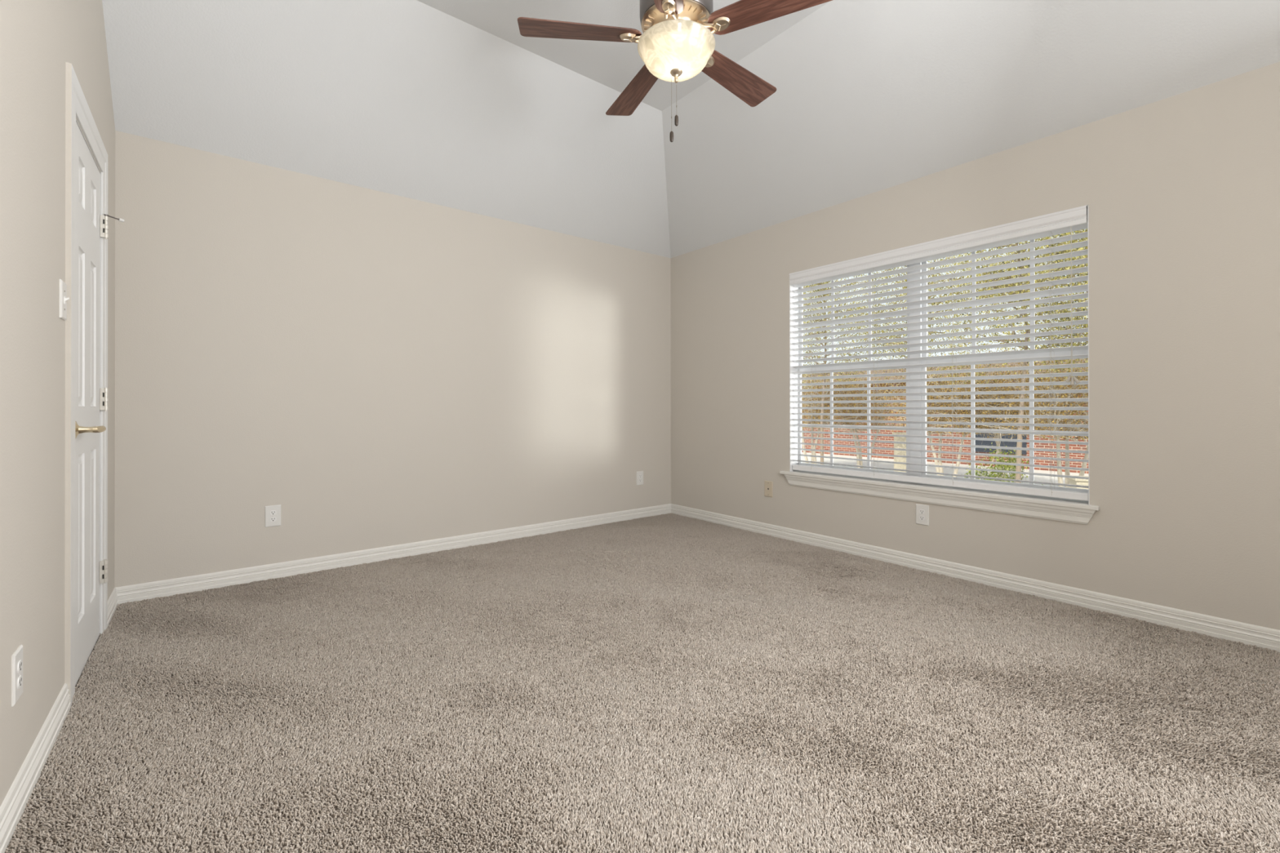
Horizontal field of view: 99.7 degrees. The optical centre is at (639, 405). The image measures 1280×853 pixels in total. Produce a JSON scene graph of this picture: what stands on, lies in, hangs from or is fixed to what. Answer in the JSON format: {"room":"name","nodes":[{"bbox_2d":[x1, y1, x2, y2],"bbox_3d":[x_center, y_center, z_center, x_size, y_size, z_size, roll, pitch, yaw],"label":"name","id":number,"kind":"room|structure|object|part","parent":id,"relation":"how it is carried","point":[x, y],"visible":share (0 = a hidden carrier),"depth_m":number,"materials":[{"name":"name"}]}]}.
{"room":"empty bedroom","nodes":[
{"label":"empty bedroom","id":0,"kind":"room"},
{"bbox_2d":[0,0,115,806],"bbox_3d":[-1.357,-0.582,0.974,0.150,3.230,4.520,0,0,-39],"label":"wall","id":1,"kind":"structure","parent":0,"point":[38,37],"depth_m":1.52,"materials":[{"name":"beige paint"}]},
{"bbox_2d":[11,644,22,706],"bbox_3d":[-1.565,0.678,1.359,0.008,0.125,0.079,0,0,-39],"label":"power outlet","id":2,"kind":"object","parent":1,"relation":"attached to","point":[17,657],"visible":1,"depth_m":1.35,"materials":[{"name":"white plastic"}]},
{"bbox_2d":[17,659,22,673],"bbox_3d":[-1.564,0.659,1.361,0.003,0.028,0.034,0,0,-39],"label":"receptacle","id":3,"kind":"object","parent":2,"relation":"attached to","point":[19,661],"depth_m":1.36,"materials":[{"name":"white plastic"}]},
{"bbox_2d":[17,675,22,688],"bbox_3d":[-1.564,0.698,1.361,0.003,0.028,0.034,0,0,-39],"label":"receptacle","id":4,"kind":"object","parent":2,"relation":"attached to","point":[19,677],"depth_m":1.36,"materials":[{"name":"white plastic"}]},
{"bbox_2d":[0,587,118,852],"bbox_3d":[-1.291,0.978,1.022,0.015,0.092,4.520,0,0,-39],"label":"baseboard","id":5,"kind":"structure","parent":1,"relation":"attached to","point":[12,807],"depth_m":1.46,"materials":[{"name":"white paint"}]},
{"bbox_2d":[59,279,69,320],"bbox_3d":[-1.897,-0.347,1.783,0.017,0.125,0.079,0,0,-39],"label":"light switch","id":6,"kind":"object","parent":1,"relation":"attached to","point":[63,286],"visible":1,"depth_m":1.77,"materials":[{"name":"white plastic"}]},
{"bbox_2d":[64,62,107,706],"bbox_3d":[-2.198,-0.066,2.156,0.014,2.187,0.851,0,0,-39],"label":"trim","id":7,"kind":"structure","parent":1,"relation":"attached to","point":[77,106],"depth_m":1.89,"materials":[{"name":"white paint"}]},
{"bbox_2d":[75,122,124,685],"bbox_3d":[-2.210,-0.005,2.191,0.114,2.066,0.670,0,0,-39],"label":"door","id":8,"kind":"structure","parent":1,"relation":"in","point":[91,225],"depth_m":2.17,"materials":[{"name":"white paint"}]},
{"bbox_3d":[-2.020,0.088,1.959,0.050,0.071,0.071,0,0,-39],"label":"handle","id":9,"kind":"part","parent":8,"relation":"part of","materials":[{"name":"gold metal"}]},
{"bbox_3d":[-2.024,0.088,2.021,0.036,0.024,0.124,0,0,-39],"label":"lever","id":10,"kind":"part","parent":8,"relation":"part of","materials":[{"name":"gold metal"}]},
{"bbox_2d":[114,130,671,587],"bbox_3d":[-1.253,-0.200,4.045,4.148,2.480,0.150,0,0,-39],"label":"wall","id":11,"kind":"structure","parent":0,"point":[379,369],"depth_m":3.47,"materials":[{"name":"beige paint"}]},
{"bbox_2d":[265,504,280,527],"bbox_3d":[-2.177,0.656,3.203,0.079,0.125,0.008,0,0,-39],"label":"power outlet","id":12,"kind":"object","parent":11,"relation":"attached to","point":[273,513],"visible":1,"depth_m":3.20,"materials":[{"name":"white plastic"}]},
{"bbox_2d":[269,510,276,515],"bbox_3d":[-2.175,0.636,3.201,0.034,0.028,0.003,0,0,-39],"label":"receptacle","id":13,"kind":"object","parent":12,"relation":"attached to","point":[271,512],"depth_m":3.20,"materials":[{"name":"white plastic"}]},
{"bbox_2d":[269,516,276,521],"bbox_3d":[-2.175,0.675,3.201,0.034,0.028,0.003,0,0,-39],"label":"receptacle","id":14,"kind":"object","parent":12,"relation":"attached to","point":[271,518],"depth_m":3.20,"materials":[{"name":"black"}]},
{"bbox_2d":[115,503,671,604],"bbox_3d":[-1.201,0.986,3.978,3.848,0.092,0.015,0,0,-39],"label":"baseboard","id":15,"kind":"structure","parent":11,"relation":"attached to","point":[166,588],"depth_m":3.47,"materials":[{"name":"white paint"}]},
{"bbox_2d":[636,471,643,485],"bbox_3d":[0.002,0.666,4.944,0.079,0.125,0.008,0,0,-39],"label":"power outlet","id":16,"kind":"object","parent":11,"relation":"attached to","point":[639,474],"visible":1,"depth_m":4.94,"materials":[{"name":"white plastic"}]},
{"bbox_2d":[10,519,1279,852],"bbox_3d":[0.186,1.100,2.202,4.198,0.149,4.920,0,0,-39],"label":"floor","id":17,"kind":"structure","parent":0,"point":[335,808],"depth_m":1.53,"materials":[{"name":"brown"}]},
{"bbox_2d":[4,512,1279,852],"bbox_3d":[0.203,1.019,2.222,3.848,0.014,4.510,0,0,-39],"label":"carpet","id":18,"kind":"object","parent":17,"relation":"on","point":[233,606],"visible":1,"depth_m":1.80,"materials":[{"name":"beige carpet"}]},
{"bbox_2d":[102,0,1279,257],"bbox_3d":[0.221,-1.866,2.240,3.894,0.882,4.682,0,0,-39],"label":"ceiling","id":19,"kind":"structure","parent":0,"point":[446,103],"depth_m":3.11,"materials":[{"name":"white paint"}]},
{"bbox_2d":[517,0,831,142],"bbox_3d":[0.178,-1.668,2.365,1.268,1.054,1.303,0,0,-39],"label":"ceiling fan","id":20,"kind":"object","parent":19,"relation":"hanging from","point":[677,43],"visible":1,"depth_m":2.26,"materials":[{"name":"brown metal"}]},
{"bbox_3d":[-0.250,-1.585,2.287,0.518,0.006,0.156,0,11,-7],"label":"blade","id":21,"kind":"part","parent":20,"relation":"part of","materials":[{"name":"brown wood"}]},
{"bbox_3d":[-0.014,-1.584,2.706,0.156,0.006,0.518,-12,5,-24],"label":"blade","id":22,"kind":"part","parent":20,"relation":"part of","materials":[{"name":"brown wood"}]},
{"bbox_3d":[0.076,-1.586,1.933,0.156,0.006,0.518,11,2,11],"label":"blade","id":23,"kind":"part","parent":20,"relation":"part of","materials":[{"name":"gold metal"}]},
{"bbox_3d":[0.157,-1.633,2.334,0.302,0.039,0.302,0,0,-39],"label":"plate","id":24,"kind":"part","parent":20,"relation":"part of","materials":[{"name":"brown metal"}]},
{"bbox_3d":[0.157,-1.497,2.334,0.335,0.112,0.335,0,0,-39],"label":"lamp shade","id":25,"kind":"part","parent":20,"relation":"part of","materials":[{"name":"white glass"}]},
{"bbox_3d":[0.458,-1.585,2.611,0.518,0.006,0.156,0,-11,-43],"label":"blade","id":26,"kind":"part","parent":20,"relation":"part of","materials":[{"name":"brown wood"}]},
{"bbox_3d":[0.513,-1.586,2.134,0.518,0.006,0.156,0,-11,29],"label":"blade","id":27,"kind":"part","parent":20,"relation":"part of","materials":[{"name":"brown wood"}]},
{"bbox_2d":[671,61,1279,630],"bbox_3d":[1.746,-0.194,3.454,0.100,2.460,4.520,0,0,-39],"label":"wall","id":28,"kind":"structure","parent":0,"point":[1181,192],"depth_m":2.63,"materials":[{"name":"beige paint"}]},
{"bbox_2d":[764,480,773,497],"bbox_3d":[1.018,0.661,4.279,0.007,0.125,0.079,0,0,-39],"label":"cable plate","id":29,"kind":"object","parent":28,"relation":"attached to","point":[768,485],"visible":1,"depth_m":4.27,"materials":[{"name":"beige plastic"}]},
{"bbox_2d":[915,503,928,525],"bbox_3d":[1.754,0.680,3.356,0.008,0.125,0.079,0,0,-39],"label":"power outlet","id":30,"kind":"object","parent":28,"relation":"attached to","point":[922,511],"visible":1,"depth_m":3.35,"materials":[{"name":"white plastic"}]},
{"bbox_2d":[919,509,924,514],"bbox_3d":[1.752,0.660,3.355,0.003,0.028,0.034,0,0,-39],"label":"receptacle","id":31,"kind":"object","parent":30,"relation":"attached to","point":[921,511],"depth_m":3.35,"materials":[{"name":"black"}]},
{"bbox_2d":[919,515,924,520],"bbox_3d":[1.752,0.699,3.354,0.003,0.028,0.034,0,0,-39],"label":"receptacle","id":32,"kind":"object","parent":30,"relation":"attached to","point":[921,517],"depth_m":3.35,"materials":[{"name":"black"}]},
{"bbox_2d":[779,204,1099,524],"bbox_3d":[1.749,-0.206,3.474,0.190,1.616,1.919,0,0,-39],"label":"window","id":33,"kind":"structure","parent":28,"relation":"in","point":[1074,511],"depth_m":3.44,"materials":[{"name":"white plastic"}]},
{"bbox_3d":[1.502,0.094,3.866,0.017,0.768,0.859,0,0,-39],"label":"sash","id":34,"kind":"part","parent":33,"relation":"part of","materials":[{"name":"white plastic"}]},
{"bbox_2d":[800,370,906,469],"bbox_3d":[1.502,0.094,3.866,0.008,0.696,0.807,0,0,-39],"label":"grille","id":35,"kind":"object","parent":33,"relation":"attached to","point":[868,371],"depth_m":3.97,"materials":[{"name":"white plastic"}]},
{"bbox_3d":[1.515,-0.613,3.879,0.017,0.726,0.859,0,0,-39],"label":"sash","id":36,"kind":"part","parent":33,"relation":"part of","materials":[{"name":"white plastic"}]},
{"bbox_2d":[802,272,906,363],"bbox_3d":[1.515,-0.613,3.879,0.008,0.654,0.807,0,0,-39],"label":"grille","id":37,"kind":"object","parent":33,"relation":"attached to","point":[869,273],"depth_m":3.84,"materials":[{"name":"white plastic"}]},
{"bbox_3d":[2.106,-0.616,3.140,0.017,0.726,0.889,0,0,-39],"label":"sash","id":38,"kind":"part","parent":33,"relation":"part of","materials":[{"name":"white plastic"}]},
{"bbox_2d":[789,205,1088,501],"bbox_3d":[1.730,-0.259,3.448,0.078,1.497,1.787,0,0,-39],"label":"window blind","id":39,"kind":"object","parent":33,"relation":"attached to","point":[1071,220],"visible":0.89,"depth_m":3.25,"materials":[{"name":"white plastic"}]},
{"bbox_3d":[1.286,-0.232,4.021,0.055,1.429,0.016,0,0,-43],"label":"ladder cord","id":40,"kind":"part","parent":39,"relation":"part of","materials":[{"name":"white fabric"}]},
{"bbox_3d":[1.586,-0.234,3.645,0.055,1.429,0.016,0,0,-43],"label":"ladder cord","id":41,"kind":"part","parent":39,"relation":"part of","materials":[{"name":"white fabric"}]},
{"bbox_3d":[1.741,0.470,3.452,0.050,0.039,1.783,0,0,-39],"label":"rail","id":42,"kind":"part","parent":39,"relation":"part of","materials":[{"name":"white plastic"}]},
{"bbox_3d":[1.894,-0.235,3.260,0.055,1.429,0.016,0,0,-43],"label":"ladder cord","id":43,"kind":"part","parent":39,"relation":"part of","materials":[{"name":"white fabric"}]},
{"bbox_3d":[2.197,-0.236,2.881,0.055,1.429,0.016,0,0,-43],"label":"ladder cord","id":44,"kind":"part","parent":39,"relation":"part of","materials":[{"name":"white fabric"}]},
{"bbox_3d":[2.228,-0.551,2.786,0.004,0.801,0.008,0,0,-39],"label":"pull cord","id":45,"kind":"part","parent":39,"relation":"part of","materials":[{"name":"grey plastic"}]},
{"bbox_3d":[1.725,0.513,3.459,0.134,0.022,1.909,0,0,-39],"label":"sill","id":46,"kind":"part","parent":33,"relation":"part of","materials":[{"name":"white paint"}]},
{"bbox_3d":[1.812,-0.243,3.500,0.060,1.539,1.880,0,0,-39],"label":"frame","id":47,"kind":"part","parent":33,"relation":"part of","materials":[{"name":"white plastic"}]},
{"bbox_3d":[2.092,0.091,3.127,0.017,0.768,0.889,0,0,-39],"label":"sash","id":48,"kind":"part","parent":33,"relation":"part of","materials":[{"name":"white plastic"}]},
{"bbox_2d":[925,361,1088,484],"bbox_3d":[2.092,0.091,3.127,0.008,0.696,0.837,0,0,-39],"label":"grille","id":49,"kind":"object","parent":33,"relation":"attached to","point":[1031,363],"depth_m":3.21,"materials":[{"name":"white plastic"}]},
{"bbox_2d":[926,239,1088,353],"bbox_3d":[2.106,-0.616,3.140,0.008,0.654,0.837,0,0,-39],"label":"grille","id":50,"kind":"object","parent":33,"relation":"attached to","point":[1032,322],"depth_m":3.11,"materials":[{"name":"white plastic"}]},
{"bbox_2d":[671,503,1279,652],"bbox_3d":[1.703,0.982,3.415,0.015,0.092,4.520,0,0,-39],"label":"baseboard","id":51,"kind":"structure","parent":28,"relation":"attached to","point":[1264,637],"depth_m":2.90,"materials":[{"name":"white paint"}]},
{"label":"outside","id":52,"kind":"structure","parent":0,"visible":0},
{"bbox_2d":[801,452,1088,487],"bbox_3d":[20.687,2.060,27.883,59.800,0.200,90.000,0,0,-39],"label":"ground","id":53,"kind":"structure","parent":52,"point":[946,470],"depth_m":16.97,"materials":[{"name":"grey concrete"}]},
{"bbox_2d":[801,355,881,463],"bbox_3d":[5.141,0.220,16.255,3.365,3.477,3.811,0,0,0],"label":"tree","id":54,"kind":"object","parent":53,"relation":"on","point":[806,405],"visible":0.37,"depth_m":15.63,"materials":[{"name":"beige plant"}]},
{"bbox_2d":[801,269,906,464],"bbox_3d":[4.674,-1.439,13.348,4.135,6.764,4.045,0,0,-41],"label":"tree","id":55,"kind":"object","parent":53,"relation":"on","point":[857,276],"visible":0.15,"depth_m":13.37,"materials":[{"name":"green plant"}]},
{"bbox_2d":[802,343,933,468],"bbox_3d":[6.634,0.050,15.607,3.872,3.798,3.654,0,0,19],"label":"tree","id":56,"kind":"object","parent":53,"relation":"on","point":[855,398],"visible":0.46,"depth_m":15.34,"materials":[{"name":"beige plant"}]},
{"bbox_2d":[892,431,906,472],"bbox_3d":[7.014,1.329,14.398,0.380,1.220,0.400,0,0,-39],"label":"stone pillar","id":57,"kind":"structure","parent":53,"relation":"on","point":[899,466],"depth_m":14.30,"materials":[{"name":"beige stone"}]},
{"bbox_2d":[834,248,1020,420],"bbox_3d":[6.348,-1.670,12.261,4.800,7.216,4.154,0,0,-39],"label":"tree","id":58,"kind":"object","parent":53,"relation":"on","point":[894,268],"visible":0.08,"depth_m":12.19,"materials":[{"name":"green plant"}]},
{"bbox_2d":[801,358,1088,473],"bbox_3d":[11.547,0.007,23.143,9.000,3.900,31.000,0,0,-39],"label":"fence","id":59,"kind":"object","parent":53,"relation":"on","point":[978,442],"visible":0.09,"depth_m":18.21,"materials":[{"name":"brown wood"}]},
{"bbox_2d":[880,349,1029,476],"bbox_3d":[7.291,0.146,12.583,3.392,3.593,3.624,0,0,30],"label":"tree","id":60,"kind":"object","parent":53,"relation":"on","point":[939,469],"visible":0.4,"depth_m":12.37,"materials":[{"name":"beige plant"}]},
{"bbox_2d":[964,445,1042,484],"bbox_3d":[6.645,1.360,10.081,1.450,1.348,1.288,0,0,-39],"label":"shrub","id":61,"kind":"object","parent":53,"relation":"on","point":[1010,468],"visible":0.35,"depth_m":9.99,"materials":[{"name":"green plant"}]},
{"bbox_2d":[927,228,1088,483],"bbox_3d":[6.747,-1.179,9.337,3.626,6.215,3.974,0,0,-22],"label":"tree","id":62,"kind":"object","parent":53,"relation":"on","point":[1019,452],"visible":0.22,"depth_m":9.34,"materials":[{"name":"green plant"}]},
{"bbox_2d":[932,327,1084,482],"bbox_3d":[8.443,0.049,12.156,3.681,3.781,3.382,0,0,12],"label":"tree","id":63,"kind":"object","parent":53,"relation":"on","point":[997,442],"visible":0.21,"depth_m":12.01,"materials":[{"name":"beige plant"}]},
{"bbox_2d":[949,327,1088,487],"bbox_3d":[8.089,0.055,10.109,3.910,3.759,3.355,0,0,-30],"label":"tree","id":64,"kind":"object","parent":53,"relation":"on","point":[1046,412],"visible":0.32,"depth_m":10.00,"materials":[{"name":"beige plant"}]},
{"bbox_2d":[989,228,1088,380],"bbox_3d":[7.222,-1.210,7.977,3.841,6.271,3.979,0,0,-11],"label":"tree","id":65,"kind":"object","parent":53,"relation":"on","point":[1077,309],"visible":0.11,"depth_m":8.48,"materials":[{"name":"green plant"}]},
{"bbox_2d":[1067,475,1088,488],"bbox_3d":[6.811,1.509,8.246,0.360,0.830,0.360,0,0,23],"label":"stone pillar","id":66,"kind":"structure","parent":53,"relation":"on","point":[1072,481],"depth_m":8.15,"materials":[{"name":"beige stone"}]}
]}

